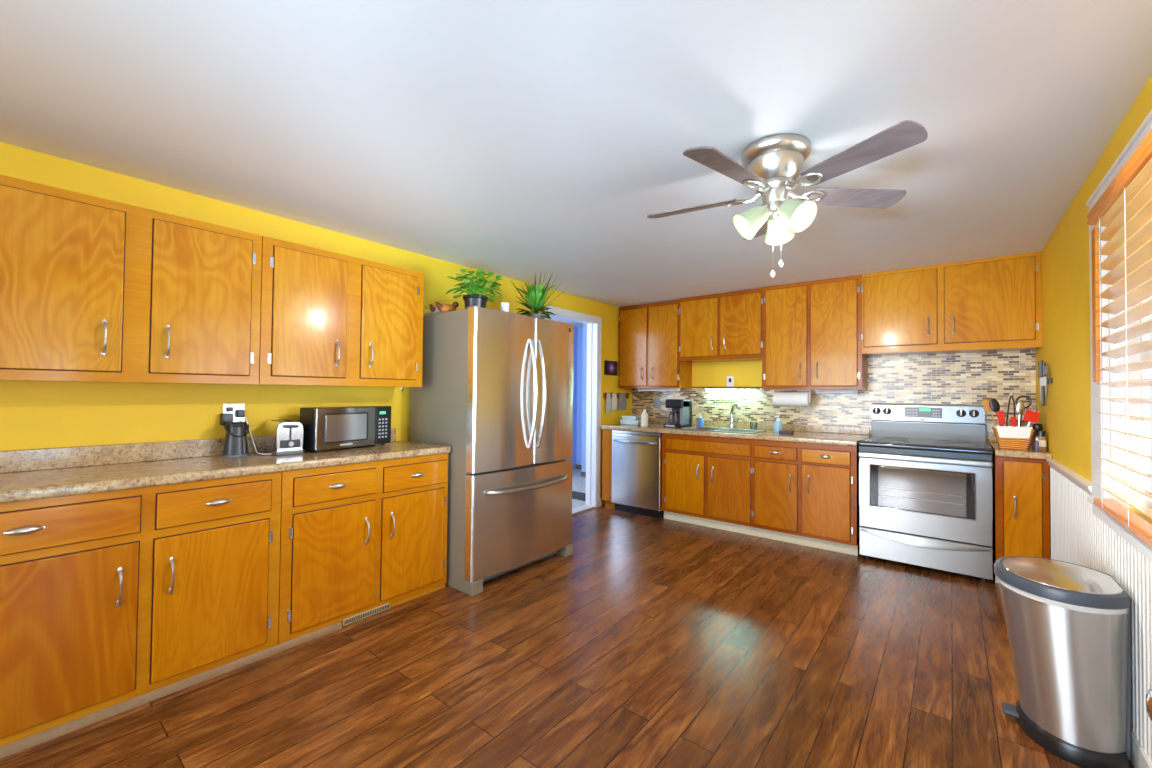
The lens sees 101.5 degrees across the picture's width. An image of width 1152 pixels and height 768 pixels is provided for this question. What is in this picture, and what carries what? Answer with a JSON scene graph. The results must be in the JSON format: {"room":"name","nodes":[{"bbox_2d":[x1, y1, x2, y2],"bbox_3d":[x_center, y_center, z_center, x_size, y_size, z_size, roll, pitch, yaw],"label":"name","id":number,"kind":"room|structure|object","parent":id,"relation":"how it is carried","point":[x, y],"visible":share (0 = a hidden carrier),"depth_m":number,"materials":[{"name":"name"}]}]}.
{"room":"kitchen","nodes":[
{"label":"kitchen","id":0,"kind":"room"},
{"bbox_2d":[0,142,631,504],"bbox_3d":[-1.379,0.155,3.159,0.125,2.230,6.628,0,-1,39],"label":"wall","id":1,"kind":"structure","parent":0,"point":[33,414],"depth_m":2.36,"materials":[{"name":"yellow paint"}]},
{"bbox_2d":[0,175,261,383],"bbox_3d":[-2.035,-0.378,1.944,0.363,0.736,1.188,0,-1,39],"label":"upper cabinet","id":2,"kind":"object","parent":1,"relation":"attached to","point":[93,289],"visible":1,"depth_m":1.92,"materials":[{"name":"brown wood"}]},
{"bbox_2d":[0,428,395,472],"bbox_3d":[-1.892,0.326,2.398,0.020,0.088,2.105,0,-1,39],"label":"backsplash","id":3,"kind":"structure","parent":1,"relation":"attached to","point":[79,456],"depth_m":2.12,"materials":[{"name":"stone"}]},
{"bbox_2d":[220,403,244,426],"bbox_3d":[-1.808,0.166,2.484,0.045,0.124,0.112,0,-1,39],"label":"wall outlet","id":4,"kind":"object","parent":1,"relation":"attached to","point":[230,412],"visible":0.9,"depth_m":2.49,"materials":[{"name":"white plastic"}]},
{"bbox_2d":[240,420,259,452],"bbox_3d":[-1.728,0.283,2.517,0.115,0.179,0.057,0,-1,5],"label":"power cord","id":5,"kind":"object","parent":4,"relation":"hanging from","point":[240,420],"visible":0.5,"depth_m":2.53,"materials":[{"name":"black plastic"}]},
{"bbox_2d":[245,417,271,454],"bbox_3d":[-1.685,0.272,2.481,0.181,0.195,0.030,0,-1,14],"label":"power cord","id":6,"kind":"object","parent":4,"relation":"attached to","point":[245,417],"visible":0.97,"depth_m":2.48,"materials":[{"name":"white plastic"}]},
{"bbox_2d":[240,236,423,390],"bbox_3d":[-1.379,-0.343,2.767,0.363,0.764,0.912,0,-1,39],"label":"upper cabinet","id":7,"kind":"object","parent":1,"relation":"attached to","point":[327,318],"visible":0.99,"depth_m":2.60,"materials":[{"name":"brown wood"}]},
{"bbox_2d":[545,306,601,514],"bbox_3d":[-0.066,0.291,4.791,0.143,2.045,0.898,0,-1,39],"label":"door frame","id":8,"kind":"structure","parent":1,"relation":"in","point":[594,323],"depth_m":5.07,"materials":[{"name":"white paint"}]},
{"bbox_2d":[604,360,616,375],"bbox_3d":[0.392,-0.179,5.269,0.018,0.160,0.244,0,-1,39],"label":"framed picture","id":9,"kind":"object","parent":1,"relation":"attached to","point":[610,367],"visible":1,"depth_m":5.25,"materials":[{"name":"black plastic"}]},
{"bbox_2d":[606,362,616,373],"bbox_3d":[0.398,-0.179,5.264,0.002,0.128,0.206,0,-1,39],"label":"print","id":10,"kind":"object","parent":9,"relation":"attached to","point":[611,367],"depth_m":5.26},
{"bbox_2d":[603,393,628,398],"bbox_3d":[0.467,0.134,5.354,0.025,0.064,0.510,0,-1,39],"label":"towel rail","id":11,"kind":"object","parent":1,"relation":"attached to","point":[604,394],"visible":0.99,"depth_m":5.34,"materials":[{"name":"brown wood"}]},
{"bbox_2d":[606,393,610,412],"bbox_3d":[0.361,0.210,5.187,0.019,0.215,0.085,0,-1,39],"label":"dish towel","id":12,"kind":"object","parent":11,"relation":"hanging from","point":[608,398],"visible":1,"depth_m":5.18,"materials":[{"name":"grey fabric"}]},
{"bbox_2d":[611,393,616,409],"bbox_3d":[0.433,0.200,5.277,0.019,0.190,0.105,0,-1,39],"label":"dish towel","id":13,"kind":"object","parent":11,"relation":"hanging from","point":[614,395],"visible":1,"depth_m":5.27,"materials":[{"name":"beige fabric"}]},
{"bbox_2d":[618,393,626,409],"bbox_3d":[0.539,0.203,5.410,0.019,0.190,0.165,0,-1,39],"label":"dish towel","id":14,"kind":"object","parent":11,"relation":"hanging from","point":[622,404],"visible":1,"depth_m":5.40,"materials":[{"name":"grey fabric"}]},
{"bbox_2d":[0,469,1133,767],"bbox_3d":[-0.272,1.328,2.964,5.310,0.100,7.750,0,-1,39],"label":"floor","id":15,"kind":"structure","parent":0,"point":[657,642],"depth_m":2.02,"materials":[{"name":"brown wood"}]},
{"bbox_2d":[0,472,281,746],"bbox_3d":[-1.957,0.822,1.877,0.550,0.840,1.229,0,-1,39],"label":"base cabinet","id":16,"kind":"object","parent":15,"relation":"on","point":[108,598],"visible":1,"depth_m":1.80,"materials":[{"name":"orange wood"}]},
{"bbox_2d":[0,428,449,502],"bbox_3d":[-1.669,0.346,2.266,0.532,0.130,2.178,0,-1,39],"label":"countertop","id":17,"kind":"structure","parent":16,"relation":"on","point":[27,474],"depth_m":2.07,"materials":[{"name":"beige stone"}]},
{"bbox_2d":[221,422,249,457],"bbox_3d":[-1.743,0.283,2.413,0.120,0.177,0.120,0,-1,39],"label":"carafe","id":18,"kind":"object","parent":17,"relation":"on","point":[235,443],"visible":1,"depth_m":2.38,"materials":[{"name":"grey metal"}]},
{"bbox_2d":[264,420,303,454],"bbox_3d":[-1.587,0.287,2.562,0.226,0.177,0.135,0,-1,41],"label":"toaster","id":19,"kind":"object","parent":17,"relation":"on","point":[281,437],"visible":0.99,"depth_m":2.50,"materials":[{"name":"silver metal"}]},
{"bbox_2d":[300,406,390,452],"bbox_3d":[-1.362,0.259,2.817,0.160,0.247,0.505,0,-1,28],"label":"microwave","id":20,"kind":"object","parent":17,"relation":"on","point":[325,428],"visible":1,"depth_m":2.71,"materials":[{"name":"black plastic"}]},
{"bbox_2d":[0,622,341,758],"bbox_3d":[-1.683,1.228,1.833,0.014,0.032,1.520,0,-1,39],"label":"trim","id":21,"kind":"structure","parent":15,"relation":"on","point":[9,749],"depth_m":1.85,"materials":[{"name":"beige wood"}]},
{"bbox_2d":[278,453,447,643],"bbox_3d":[-1.279,0.844,2.727,0.550,0.840,0.940,0,-1,39],"label":"base cabinet","id":22,"kind":"object","parent":15,"relation":"on","point":[358,541],"visible":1,"depth_m":2.50,"materials":[{"name":"orange wood"}]},
{"bbox_2d":[342,603,389,625],"bbox_3d":[-1.132,1.242,2.545,0.018,0.032,0.260,0,-1,39],"label":"vent","id":23,"kind":"object","parent":22,"relation":"attached to","point":[349,618],"depth_m":2.53,"materials":[{"name":"brown metal"}]},
{"bbox_2d":[409,306,573,595],"bbox_3d":[-0.557,0.407,3.400,0.788,1.752,0.962,0,-1,39],"label":"refrigerator","id":24,"kind":"object","parent":15,"relation":"on","point":[496,390],"visible":0.93,"depth_m":3.04,"materials":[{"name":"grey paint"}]},
{"bbox_2d":[423,307,430,315],"bbox_3d":[-1.063,-0.506,3.298,0.142,0.085,0.060,1,-1,-30],"label":"bird","id":25,"kind":"object","parent":24,"relation":"on","point":[425,311],"visible":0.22,"depth_m":3.28},
{"bbox_2d":[429,304,440,313],"bbox_3d":[-0.957,-0.508,3.239,0.064,0.090,0.150,0,-1,20],"label":"bird","id":26,"kind":"object","parent":24,"relation":"on","point":[434,310],"visible":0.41,"depth_m":3.19},
{"bbox_2d":[435,301,459,312],"bbox_3d":[-0.864,-0.514,3.178,0.167,0.100,0.071,1,-1,-30],"label":"bird","id":27,"kind":"object","parent":24,"relation":"on","point":[446,307],"visible":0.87,"depth_m":3.15},
{"bbox_2d":[446,269,502,308],"bbox_3d":[-0.659,-0.599,3.064,0.399,0.271,0.436,0,-1,22],"label":"potted plant","id":28,"kind":"object","parent":24,"relation":"on","point":[474,289],"visible":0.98,"depth_m":3.02,"materials":[{"name":"green plant"}]},
{"bbox_2d":[501,303,508,311],"bbox_3d":[-0.481,-0.502,3.178,0.058,0.085,0.058,0,-1,39],"label":"cup","id":29,"kind":"object","parent":24,"relation":"on","point":[504,306],"visible":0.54,"depth_m":3.15,"materials":[{"name":"white plastic"}]},
{"bbox_2d":[510,273,567,318],"bbox_3d":[-0.273,-0.653,3.480,0.428,0.402,0.376,0,-1,15],"label":"potted plant","id":30,"kind":"object","parent":24,"relation":"on","point":[535,298],"visible":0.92,"depth_m":3.44,"materials":[{"name":"green plant"}]},
{"bbox_2d":[572,491,585,500],"bbox_3d":[-0.125,1.323,5.693,0.900,0.012,0.300,0,-1,39],"label":"doormat","id":31,"kind":"object","parent":15,"relation":"on","point":[575,495],"visible":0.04,"depth_m":5.55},
{"bbox_2d":[602,429,614,508],"bbox_3d":[0.523,0.908,5.231,0.142,0.838,0.600,0,-1,39],"label":"filler panel","id":32,"kind":"object","parent":15,"relation":"on","point":[607,434],"visible":0.32,"depth_m":5.00,"materials":[{"name":"brown wood"}]},
{"bbox_2d":[611,430,662,518],"bbox_3d":[0.761,0.907,4.958,0.564,0.836,0.657,0,-1,39],"label":"dishwasher","id":33,"kind":"object","parent":15,"relation":"on","point":[636,455],"visible":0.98,"depth_m":4.73,"materials":[{"name":"silver metal"}]},
{"bbox_2d":[662,433,753,535],"bbox_3d":[1.322,0.903,4.502,0.874,0.838,0.545,0,-1,39],"label":"base cabinet","id":34,"kind":"object","parent":15,"relation":"on","point":[707,481],"visible":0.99,"depth_m":4.29,"materials":[{"name":"orange wood"}]},
{"bbox_2d":[601,418,869,445],"bbox_3d":[1.415,0.432,4.574,2.379,0.105,0.718,0,-1,39],"label":"countertop","id":35,"kind":"structure","parent":34,"relation":"on","point":[815,434],"depth_m":4.29,"materials":[{"name":"beige stone"}]},
{"bbox_2d":[620,420,640,424],"bbox_3d":[0.625,0.421,5.170,0.240,0.048,0.170,0,-1,39],"label":"storage container","id":36,"kind":"object","parent":35,"relation":"on","point":[625,422],"visible":0.66,"depth_m":5.10,"materials":[{"name":"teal plastic"}]},
{"bbox_2d":[621,415,640,420],"bbox_3d":[0.616,0.374,5.191,0.190,0.045,0.140,0,-1,39],"label":"storage container","id":37,"kind":"object","parent":36,"relation":"on","point":[627,417],"visible":0.83,"depth_m":5.14,"materials":[{"name":"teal plastic"}]},
{"bbox_2d":[641,409,647,426],"bbox_3d":[0.714,0.351,4.890,0.076,0.180,0.076,0,-1,39],"label":"squeeze bottle","id":38,"kind":"object","parent":35,"relation":"on","point":[644,416],"visible":1,"depth_m":4.86,"materials":[{"name":"beige plastic"}]},
{"bbox_2d":[664,399,691,427],"bbox_3d":[1.050,0.301,4.862,0.210,0.285,0.256,0,-1,39],"label":"coffee maker","id":39,"kind":"object","parent":35,"relation":"on","point":[680,416],"visible":1,"depth_m":4.79,"materials":[{"name":"black plastic"}]},
{"bbox_2d":[697,413,703,426],"bbox_3d":[1.297,0.376,4.891,0.069,0.142,0.069,0,-1,39],"label":"soap bottle","id":40,"kind":"object","parent":35,"relation":"on","point":[700,423],"visible":0.98,"depth_m":4.87,"materials":[{"name":"blue plastic"}]},
{"bbox_2d":[678,426,765,433],"bbox_3d":[1.393,0.518,4.513,0.720,0.166,0.395,0,-1,39],"label":"sink","id":41,"kind":"object","parent":35,"relation":"in","point":[694,427],"visible":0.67,"depth_m":4.55,"materials":[{"name":"metal"}]},
{"bbox_2d":[721,403,742,428],"bbox_3d":[1.544,0.316,4.671,0.221,0.258,0.135,0,-1,39],"label":"faucet","id":42,"kind":"object","parent":35,"relation":"on","point":[731,424],"visible":0.95,"depth_m":4.68,"materials":[{"name":"silver metal"}]},
{"bbox_2d":[773,416,782,431],"bbox_3d":[1.862,0.366,4.332,0.082,0.152,0.082,0,-1,39],"label":"soap bottle","id":43,"kind":"object","parent":35,"relation":"on","point":[778,425],"visible":0.92,"depth_m":4.31,"materials":[{"name":"blue"}]},
{"bbox_2d":[779,430,793,433],"bbox_3d":[1.851,0.425,4.141,0.110,0.028,0.070,0,-1,39],"label":"sponge","id":44,"kind":"object","parent":35,"relation":"on","point":[780,431],"visible":1,"depth_m":4.12,"materials":[{"name":"grey"}]},
{"bbox_2d":[753,439,859,555],"bbox_3d":[2.027,0.902,4.062,0.775,0.838,0.736,0,-1,39],"label":"base cabinet","id":45,"kind":"object","parent":15,"relation":"on","point":[806,494],"visible":1,"depth_m":3.78,"materials":[{"name":"orange wood"}]},
{"bbox_2d":[858,403,992,581],"bbox_3d":[2.628,0.738,3.560,0.758,1.160,0.775,0,-1,39],"label":"electric range","id":46,"kind":"object","parent":15,"relation":"on","point":[925,470],"visible":1,"depth_m":3.33,"materials":[{"name":"silver metal"}]},
{"bbox_2d":[863,436,987,448],"bbox_3d":[2.639,0.443,3.575,0.718,0.018,0.622,0,-1,39],"label":"cooktop","id":47,"kind":"object","parent":46,"relation":"in","point":[980,443],"depth_m":3.58,"materials":[{"name":"black glass"}]},
{"bbox_2d":[992,453,1049,582],"bbox_3d":[3.044,0.897,3.252,0.252,0.838,0.736,0,-1,39],"label":"base cabinet","id":48,"kind":"object","parent":15,"relation":"on","point":[1020,486],"visible":0.77,"depth_m":3.00,"materials":[{"name":"orange wood"}]},
{"bbox_2d":[988,433,1051,458],"bbox_3d":[3.059,0.424,3.265,0.264,0.105,0.718,0,-1,39],"label":"countertop","id":49,"kind":"structure","parent":48,"relation":"on","point":[1030,453],"depth_m":3.03,"materials":[{"name":"beige stone"}]},
{"bbox_2d":[992,425,1034,449],"bbox_3d":[2.919,0.355,3.144,0.205,0.152,0.174,0,-1,39],"label":"wicker basket","id":50,"kind":"object","parent":49,"relation":"on","point":[1007,437],"visible":0.98,"depth_m":3.09,"materials":[{"name":"brown wicker"}]},
{"bbox_2d":[982,399,996,425],"bbox_3d":[2.871,0.263,3.236,0.033,0.318,0.115,1,-1,-36],"label":"wooden spatula","id":51,"kind":"object","parent":50,"relation":"in","point":[985,402],"visible":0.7,"depth_m":3.26,"materials":[{"name":"brown wood"}]},
{"bbox_2d":[989,398,1001,425],"bbox_3d":[2.874,0.260,3.199,0.096,0.322,0.021,0,-1,42],"label":"serving spoon","id":52,"kind":"object","parent":50,"relation":"in","point":[994,404],"visible":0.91,"depth_m":3.21,"materials":[{"name":"black plastic"}]},
{"bbox_2d":[997,411,1005,425],"bbox_3d":[2.865,0.300,3.162,0.056,0.239,0.012,0,-1,22],"label":"spatula","id":53,"kind":"object","parent":50,"relation":"in","point":[1000,414],"visible":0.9,"depth_m":3.16,"materials":[{"name":"red plastic"}]},
{"bbox_2d":[1006,393,1015,426],"bbox_3d":[2.924,0.239,3.163,0.053,0.362,0.016,0,-1,39],"label":"tongs","id":54,"kind":"object","parent":50,"relation":"in","point":[1010,394],"visible":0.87,"depth_m":3.17,"materials":[{"name":"black plastic"}]},
{"bbox_2d":[1011,417,1016,426],"bbox_3d":[2.907,0.318,3.125,0.029,0.202,0.013,0,-1,24],"label":"spatula","id":55,"kind":"object","parent":50,"relation":"in","point":[1013,419],"visible":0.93,"depth_m":3.12,"materials":[{"name":"red plastic"}]},
{"bbox_2d":[1016,401,1023,426],"bbox_3d":[2.952,0.266,3.126,0.044,0.307,0.016,0,-1,23],"label":"serving spoon","id":56,"kind":"object","parent":50,"relation":"in","point":[1020,405],"visible":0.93,"depth_m":3.12,"materials":[{"name":"silver metal"}]},
{"bbox_2d":[1015,395,1031,426],"bbox_3d":[2.999,0.249,3.156,0.088,0.344,0.026,0,-1,16],"label":"ladle","id":57,"kind":"object","parent":50,"relation":"in","point":[1019,397],"visible":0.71,"depth_m":3.15,"materials":[{"name":"black plastic"}]},
{"bbox_2d":[1023,410,1039,426],"bbox_3d":[2.964,0.295,3.072,0.098,0.250,0.032,0,-1,39],"label":"spatula","id":58,"kind":"object","parent":50,"relation":"in","point":[1030,416],"visible":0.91,"depth_m":3.06,"materials":[{"name":"red plastic"}]},
{"bbox_2d":[1029,403,1038,426],"bbox_3d":[3.014,0.274,3.118,0.086,0.294,0.050,0,-1,5],"label":"whisk","id":59,"kind":"object","parent":50,"relation":"in","point":[1035,403],"visible":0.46,"depth_m":3.12,"materials":[{"name":"silver metal"}]},
{"bbox_2d":[1035,438,1038,451],"bbox_3d":[2.918,0.384,2.978,0.018,0.089,0.018,0,-1,39],"label":"bottle","id":60,"kind":"object","parent":49,"relation":"on","point":[1036,441],"visible":1,"depth_m":2.97,"materials":[{"name":"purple plastic"}]},
{"bbox_2d":[1032,423,1042,449],"bbox_3d":[3.043,0.346,3.103,0.052,0.172,0.052,0,-1,39],"label":"pepper mill","id":61,"kind":"object","parent":49,"relation":"on","point":[1037,427],"visible":0.59,"depth_m":3.10,"materials":[{"name":"black plastic"}]},
{"bbox_2d":[1036,431,1045,450],"bbox_3d":[2.993,0.366,3.028,0.049,0.128,0.049,0,-1,39],"label":"spice jar","id":62,"kind":"object","parent":49,"relation":"on","point":[1041,435],"visible":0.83,"depth_m":3.01,"materials":[{"name":"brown glass"}]},
{"bbox_2d":[994,556,1130,767],"bbox_3d":[1.771,0.984,1.741,0.334,0.584,0.420,0,-1,39],"label":"trash can","id":63,"kind":"object","parent":15,"relation":"on","point":[1067,624],"visible":1,"depth_m":1.59,"materials":[{"name":"metal"}]},
{"bbox_2d":[1146,688,1151,720],"bbox_3d":[0.863,0.826,0.525,0.284,0.838,0.284,0,-1,39],"label":"metal stool","id":64,"kind":"object","parent":15,"relation":"on","point":[1149,692],"visible":1,"depth_m":0.63,"materials":[{"name":"silver metal"}]},
{"bbox_2d":[551,317,582,326],"bbox_3d":[-0.543,-1.007,5.607,1.610,0.100,4.050,0,-1,39],"label":"ceiling","id":65,"kind":"structure","parent":0,"point":[575,324],"depth_m":7.08,"materials":[{"name":"white paint"}]},
{"bbox_2d":[568,327,577,469],"bbox_3d":[-1.223,0.151,6.119,0.100,2.350,4.050,0,-1,39],"label":"wall","id":66,"kind":"structure","parent":0,"point":[575,328],"depth_m":7.56,"materials":[{"name":"blue paint"}]},
{"bbox_2d":[0,0,1151,306],"bbox_3d":[0.038,-1.006,2.060,3.720,0.120,6.628,0,-1,39],"label":"ceiling","id":67,"kind":"structure","parent":0,"point":[520,140],"depth_m":1.67,"materials":[{"name":"white paint"}]},
{"bbox_2d":[647,120,927,277],"bbox_3d":[0.791,-0.694,1.925,1.050,0.531,1.042,0,-1,39],"label":"ceiling fan","id":68,"kind":"object","parent":67,"relation":"hanging from","point":[772,163],"visible":1,"depth_m":1.85,"materials":[{"name":"silver metal"}]},
{"bbox_2d":[759,204,770,216],"bbox_3d":[0.772,-0.710,1.929,0.061,0.060,0.058,0,-1,39],"label":"socket","id":69,"kind":"object","parent":68,"relation":"attached to","point":[765,209],"depth_m":1.90,"materials":[{"name":"silver metal"}]},
{"bbox_2d":[777,200,785,212],"bbox_3d":[0.835,-0.710,1.891,0.061,0.060,0.059,0,-1,39],"label":"socket","id":70,"kind":"object","parent":68,"relation":"attached to","point":[780,203],"depth_m":1.87,"materials":[{"name":"silver metal"}]},
{"bbox_2d":[576,327,582,464],"bbox_3d":[0.328,0.190,7.407,0.720,2.350,0.100,0,-1,39],"label":"wall","id":71,"kind":"structure","parent":0,"point":[580,329],"depth_m":7.56,"materials":[{"name":"blue paint"}]},
{"bbox_2d":[582,324,586,471],"bbox_3d":[0.683,0.181,6.754,1.130,2.350,0.480,0,-1,39],"label":"wall","id":72,"kind":"structure","parent":0,"point":[584,372],"depth_m":6.89,"materials":[{"name":"blue paint"}]},
{"bbox_2d":[692,360,988,441],"bbox_3d":[2.061,0.216,4.591,3.720,2.230,0.100,0,-1,39],"label":"wall","id":73,"kind":"structure","parent":0,"point":[745,373],"depth_m":4.92,"materials":[{"name":"yellow paint"}]},
{"bbox_2d":[619,300,691,387],"bbox_3d":[0.872,-0.414,5.255,0.753,0.922,0.366,0,-1,39],"label":"upper cabinet","id":74,"kind":"object","parent":73,"relation":"attached to","point":[648,333],"visible":1,"depth_m":5.11,"materials":[{"name":"brown wood"}]},
{"bbox_2d":[637,388,679,391],"bbox_3d":[0.900,0.064,5.165,0.490,0.036,0.100,0,-1,39],"label":"light","id":75,"kind":"object","parent":74,"relation":"attached to","point":[639,389],"visible":1,"depth_m":5.13,"materials":[{"name":"white plastic"}]},
{"bbox_2d":[655,398,659,407],"bbox_3d":[0.935,0.222,5.408,0.072,0.116,0.009,0,-1,39],"label":"wall outlet","id":76,"kind":"object","parent":73,"relation":"attached to","point":[657,400],"visible":1,"depth_m":5.40,"materials":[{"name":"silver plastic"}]},
{"bbox_2d":[679,288,762,362],"bbox_3d":[1.497,-0.565,4.760,0.852,0.655,0.366,0,-1,39],"label":"upper cabinet","id":77,"kind":"object","parent":73,"relation":"attached to","point":[721,327],"visible":1,"depth_m":4.63,"materials":[{"name":"brown wood"}]},
{"bbox_2d":[692,387,761,387],"bbox_3d":[1.594,0.035,4.889,0.830,0.012,0.022,0,-1,39],"label":"wooden ledge","id":78,"kind":"object","parent":73,"relation":"attached to","point":[692,387],"visible":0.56,"depth_m":4.89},
{"bbox_2d":[727,376,733,386],"bbox_3d":[1.603,-0.028,4.892,0.072,0.110,0.010,0,-1,39],"label":"wall outlet","id":79,"kind":"object","parent":73,"relation":"attached to","point":[730,379],"visible":1,"depth_m":4.89,"materials":[{"name":"white plastic"}]},
{"bbox_2d":[704,388,758,391],"bbox_3d":[1.591,0.064,4.837,0.540,0.036,0.100,0,-1,39],"label":"light","id":80,"kind":"object","parent":73,"relation":"attached to","point":[706,389],"visible":1,"depth_m":4.82,"materials":[{"name":"white plastic"}]},
{"bbox_2d":[649,418,869,434],"bbox_3d":[1.633,0.418,4.847,2.379,0.063,0.022,0,-1,39],"label":"backsplash","id":81,"kind":"structure","parent":73,"relation":"attached to","point":[789,427],"depth_m":4.50,"materials":[{"name":"tile"}]},
{"bbox_2d":[807,402,814,413],"bbox_3d":[2.198,0.224,4.402,0.072,0.116,0.009,0,-1,39],"label":"wall outlet","id":82,"kind":"object","parent":73,"relation":"attached to","point":[811,409],"visible":0.78,"depth_m":4.39,"materials":[{"name":"beige plastic"}]},
{"bbox_2d":[809,404,812,411],"bbox_3d":[2.196,0.224,4.399,0.032,0.068,0.003,0,-1,39],"label":"socket","id":83,"kind":"object","parent":82,"relation":"attached to","point":[811,405],"depth_m":4.39,"materials":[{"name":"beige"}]},
{"bbox_2d":[762,275,866,389],"bbox_3d":[2.136,-0.426,4.247,0.802,0.954,0.366,0,-1,39],"label":"upper cabinet","id":84,"kind":"object","parent":73,"relation":"attached to","point":[812,330],"visible":1,"depth_m":4.10,"materials":[{"name":"brown wood"}]},
{"bbox_2d":[772,390,811,406],"bbox_3d":[1.984,0.128,4.325,0.321,0.152,0.128,0,-1,39],"label":"paper towel holder","id":85,"kind":"object","parent":84,"relation":"attached to","point":[779,398],"visible":0.94,"depth_m":4.28,"materials":[{"name":"white paper"}]},
{"bbox_2d":[815,390,857,393],"bbox_3d":[2.269,0.068,4.099,0.320,0.036,0.100,0,-1,39],"label":"light","id":86,"kind":"object","parent":84,"relation":"attached to","point":[817,391],"visible":0.96,"depth_m":4.08,"materials":[{"name":"white plastic"}]},
{"bbox_2d":[632,351,1035,438],"bbox_3d":[2.031,0.090,4.549,3.474,0.680,0.008,0,-1,39],"label":"backsplash","id":87,"kind":"structure","parent":73,"relation":"attached to","point":[953,378],"depth_m":4.00,"materials":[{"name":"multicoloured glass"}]},
{"bbox_2d":[861,251,1041,355],"bbox_3d":[2.866,-0.578,3.669,1.065,0.660,0.366,0,-1,39],"label":"upper cabinet","id":88,"kind":"object","parent":73,"relation":"attached to","point":[994,304],"visible":1,"depth_m":3.51,"materials":[{"name":"brown wood"}]},
{"bbox_2d":[988,433,1032,443],"bbox_3d":[3.276,0.410,3.538,0.264,0.063,0.022,0,-1,39],"label":"backsplash","id":89,"kind":"structure","parent":73,"relation":"attached to","point":[991,436],"depth_m":3.60,"materials":[{"name":"stone"}]},
{"bbox_2d":[1036,75,1151,763],"bbox_3d":[1.398,0.142,0.882,0.134,2.230,6.528,0,-1,39],"label":"wall","id":90,"kind":"structure","parent":0,"point":[1065,417],"depth_m":2.27,"materials":[{"name":"yellow paint"}]},
{"bbox_2d":[1041,378,1052,383],"bbox_3d":[3.046,-0.018,3.047,0.014,0.036,0.380,0,-1,39],"label":"strip","id":91,"kind":"object","parent":90,"relation":"attached to","point":[1050,380],"visible":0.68,"depth_m":2.90,"materials":[{"name":"black metal"}]},
{"bbox_2d":[1038,361,1041,400],"bbox_3d":[3.129,-0.010,3.172,0.016,0.289,0.042,0,-1,39],"label":"kitchen knife","id":92,"kind":"object","parent":91,"relation":"attached to","point":[1038,361],"visible":0.64,"depth_m":3.17,"materials":[{"name":"silver metal"}]},
{"bbox_2d":[1040,360,1042,385],"bbox_3d":[3.086,-0.024,3.118,0.016,0.264,0.030,0,-1,39],"label":"kitchen knife","id":93,"kind":"object","parent":91,"relation":"attached to","point":[1041,361],"visible":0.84,"depth_m":3.11,"materials":[{"name":"silver metal"}]},
{"bbox_2d":[1041,377,1044,405],"bbox_3d":[3.048,0.013,3.070,0.016,0.259,0.026,0,-1,39],"label":"kitchen knife","id":94,"kind":"object","parent":91,"relation":"attached to","point":[1043,386],"visible":0.94,"depth_m":3.06,"materials":[{"name":"silver metal"}]},
{"bbox_2d":[1042,362,1045,395],"bbox_3d":[3.011,-0.032,3.024,0.016,0.213,0.020,0,-1,39],"label":"kitchen knife","id":95,"kind":"object","parent":91,"relation":"attached to","point":[1044,363],"visible":0.94,"depth_m":3.02,"materials":[{"name":"silver metal"}]},
{"bbox_2d":[1044,366,1047,399],"bbox_3d":[2.954,-0.008,2.954,0.011,0.216,0.076,0,-1,39],"label":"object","id":96,"kind":"object","parent":91,"relation":"hanging from","point":[1045,367],"visible":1,"depth_m":2.95,"materials":[{"name":"silver metal"}]},
{"bbox_2d":[1046,459,1091,495],"bbox_3d":[1.821,0.448,1.520,0.030,0.050,3.545,0,-1,39],"label":"trim","id":97,"kind":"structure","parent":90,"relation":"attached to","point":[1083,483],"depth_m":2.34,"materials":[{"name":"white paint"}]},
{"bbox_2d":[1086,110,1151,561],"bbox_3d":[1.661,-0.137,1.238,0.145,1.345,1.940,0,-1,39],"label":"window","id":98,"kind":"structure","parent":90,"relation":"in","point":[1143,428],"depth_m":1.82,"materials":[{"name":"white paint"}]},
{"bbox_2d":[1087,129,1151,546],"bbox_3d":[1.593,-0.118,1.274,0.089,1.132,1.652,0,-1,39],"label":"blind","id":99,"kind":"object","parent":98,"relation":"attached to","point":[1124,208],"visible":1,"depth_m":1.51,"materials":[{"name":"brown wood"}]},
{"bbox_2d":[1130,726,1151,767],"bbox_3d":[1.815,1.222,1.501,0.020,0.100,3.540,0,-1,39],"label":"baseboard","id":100,"kind":"structure","parent":90,"relation":"attached to","point":[1139,759],"depth_m":1.53,"materials":[{"name":"white paint"}]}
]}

